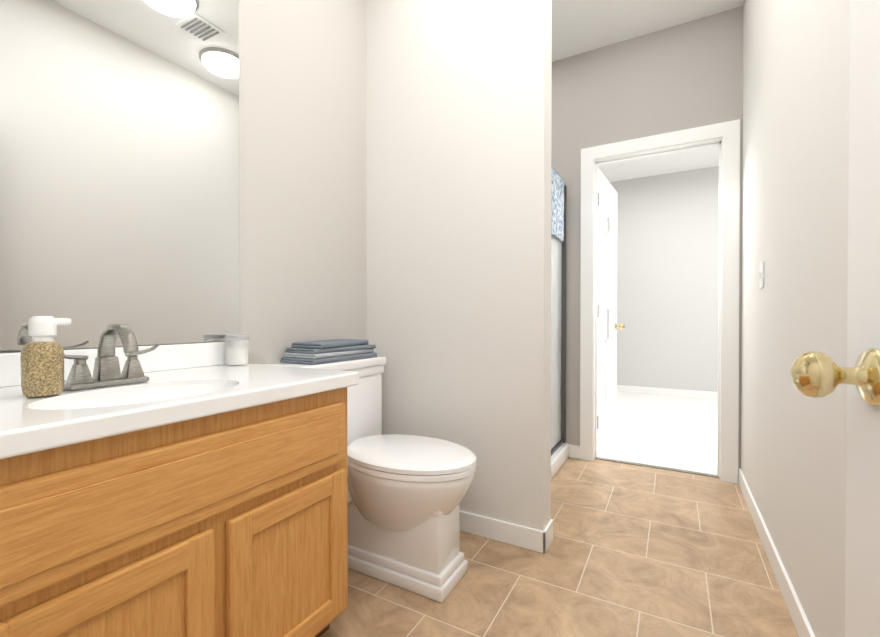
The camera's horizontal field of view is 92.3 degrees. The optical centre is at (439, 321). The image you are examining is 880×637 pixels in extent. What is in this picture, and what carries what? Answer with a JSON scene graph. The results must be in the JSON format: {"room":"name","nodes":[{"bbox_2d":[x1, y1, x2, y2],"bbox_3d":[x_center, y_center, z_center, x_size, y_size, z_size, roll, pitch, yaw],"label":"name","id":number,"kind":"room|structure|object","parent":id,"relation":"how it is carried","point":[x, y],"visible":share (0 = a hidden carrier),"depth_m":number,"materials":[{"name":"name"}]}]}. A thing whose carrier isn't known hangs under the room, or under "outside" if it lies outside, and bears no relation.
{"room":"bathroom","nodes":[
{"label":"bathroom","id":0,"kind":"room"},
{"bbox_2d":[0,0,366,364],"bbox_3d":[-0.550,-0.444,1.994,0.107,2.800,3.340,0,1,29],"label":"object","id":1,"kind":"object","parent":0,"point":[119,161],"depth_m":1.38,"materials":[{"name":"mirror"}]},
{"bbox_2d":[366,0,551,530],"bbox_3d":[0.053,-0.444,2.026,0.930,2.800,0.120,0,1,29],"label":"wall","id":2,"kind":"structure","parent":0,"point":[458,188],"depth_m":1.92,"materials":[{"name":"white paint"}]},
{"bbox_2d":[459,510,552,553],"bbox_3d":[0.033,0.911,1.988,0.942,0.090,0.045,0,1,29],"label":"baseboard","id":3,"kind":"structure","parent":2,"relation":"attached to","point":[533,539],"depth_m":1.83,"materials":[{"name":"white wood"}]},
{"bbox_2d":[320,457,797,636],"bbox_3d":[0.242,0.985,1.532,1.950,0.050,3.280,0,1,29],"label":"floor","id":4,"kind":"structure","parent":0,"point":[636,551],"depth_m":1.59,"materials":[{"name":"tile"}]},
{"bbox_2d":[0,341,358,636],"bbox_3d":[-0.754,0.519,0.952,0.563,0.890,1.085,0,1,29],"label":"bathroom vanity","id":5,"kind":"object","parent":4,"relation":"on","point":[194,490],"visible":0.98,"depth_m":0.87,"materials":[{"name":"wood"}]},
{"bbox_2d":[20,316,70,397],"bbox_3d":[-0.825,0.071,0.886,0.067,0.166,0.080,0,1,29],"label":"soap dispenser","id":6,"kind":"object","parent":5,"relation":"on","point":[42,362],"visible":1,"depth_m":0.86,"materials":[{"name":"gold plastic"}]},
{"bbox_2d":[63,324,158,390],"bbox_3d":[-0.764,0.079,0.999,0.148,0.148,0.233,0,1,29],"label":"faucet","id":7,"kind":"object","parent":5,"relation":"on","point":[106,371],"visible":0.96,"depth_m":1.00,"materials":[{"name":"silver metal"}]},
{"bbox_2d":[225,335,248,365],"bbox_3d":[-0.707,0.097,1.474,0.078,0.104,0.078,0,1,29],"label":"jar","id":8,"kind":"object","parent":5,"relation":"on","point":[236,355],"visible":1,"depth_m":1.45,"materials":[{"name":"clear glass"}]},
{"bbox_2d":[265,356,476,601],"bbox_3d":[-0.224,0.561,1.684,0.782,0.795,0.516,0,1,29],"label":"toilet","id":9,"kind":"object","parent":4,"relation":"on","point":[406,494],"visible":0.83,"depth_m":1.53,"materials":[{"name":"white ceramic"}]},
{"bbox_2d":[280,339,376,364],"bbox_3d":[-0.464,0.121,1.819,0.187,0.080,0.400,0,1,29],"label":"towels","id":10,"kind":"object","parent":9,"relation":"on","point":[318,352],"visible":0.98,"depth_m":1.70,"materials":[{"name":"grey fabric"}]},
{"bbox_2d":[551,165,568,479],"bbox_3d":[0.294,-0.049,2.633,0.763,2.000,1.166,0,1,29],"label":"shower","id":11,"kind":"object","parent":4,"relation":"on","point":[559,451],"visible":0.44,"depth_m":2.84,"materials":[{"name":"clear glass"}]},
{"bbox_2d":[551,11,726,445],"bbox_3d":[1.001,-0.452,2.975,1.669,2.800,0.120,0,1,29],"label":"wall","id":12,"kind":"structure","parent":0,"point":[670,79],"depth_m":2.79,"materials":[{"name":"grey paint"}]},
{"bbox_2d":[597,168,624,452],"bbox_3d":[1.304,-0.079,3.277,0.189,2.030,0.761,0,1,29],"label":"door","id":13,"kind":"structure","parent":12,"relation":"in","point":[608,326],"depth_m":3.26,"materials":[{"name":"white wood"}]},
{"bbox_2d":[580,119,739,483],"bbox_3d":[1.397,-0.119,2.759,0.898,2.137,0.152,0,1,29],"label":"door frame","id":14,"kind":"structure","parent":12,"relation":"attached to","point":[724,137],"depth_m":2.58,"materials":[{"name":"white wood"}]},
{"bbox_2d":[552,0,744,181],"bbox_3d":[1.425,-1.899,2.666,3.900,0.100,6.450,0,1,29],"label":"ceiling","id":15,"kind":"structure","parent":0,"point":[580,26],"depth_m":2.64,"materials":[{"name":"white paint"}]},
{"bbox_2d":[597,392,716,474],"bbox_3d":[2.220,0.964,4.123,3.900,0.050,3.170,0,1,29],"label":"floor","id":16,"kind":"structure","parent":0,"point":[676,432],"depth_m":3.61,"materials":[{"name":"white"}]},
{"bbox_2d":[609,166,718,391],"bbox_3d":[2.916,-0.471,5.367,3.900,2.800,0.100,0,1,29],"label":"wall","id":17,"kind":"structure","parent":0,"point":[667,271],"depth_m":5.33,"materials":[{"name":"white paint"}]},
{"bbox_2d":[617,385,716,398],"bbox_3d":[2.888,0.885,5.329,3.700,0.090,0.012,0,1,29],"label":"baseboard","id":18,"kind":"structure","parent":17,"relation":"attached to","point":[671,392],"depth_m":5.32,"materials":[{"name":"white wood"}]},
{"bbox_2d":[726,6,742,467],"bbox_3d":[1.766,-0.448,2.551,0.081,2.800,0.120,0,1,29],"label":"wall","id":19,"kind":"structure","parent":0,"point":[734,82],"depth_m":2.49,"materials":[{"name":"grey paint"}]},
{"bbox_2d":[741,0,849,636],"bbox_3d":[1.065,-0.437,1.099,0.100,2.800,3.340,0,1,29],"label":"wall","id":20,"kind":"structure","parent":0,"point":[795,170],"depth_m":1.36,"materials":[{"name":"white paint"}]},
{"bbox_2d":[759,261,763,287],"bbox_3d":[1.442,-0.211,1.899,0.013,0.115,0.070,0,1,29],"label":"switch plate","id":21,"kind":"object","parent":20,"relation":"attached to","point":[761,276],"visible":0.98,"depth_m":1.88,"materials":[{"name":"white plastic"}]},
{"bbox_2d":[738,468,814,636],"bbox_3d":[1.011,0.918,1.128,0.012,0.090,3.120,0,1,29],"label":"baseboard","id":22,"kind":"structure","parent":20,"relation":"attached to","point":[803,628],"depth_m":1.55,"materials":[{"name":"white wood"}]},
{"bbox_2d":[790,0,879,636],"bbox_3d":[0.366,-0.055,0.206,0.189,2.030,0.761,0,1,29],"label":"door","id":23,"kind":"structure","parent":20,"relation":"in","point":[814,374],"depth_m":0.51,"materials":[{"name":"white"}]}
]}

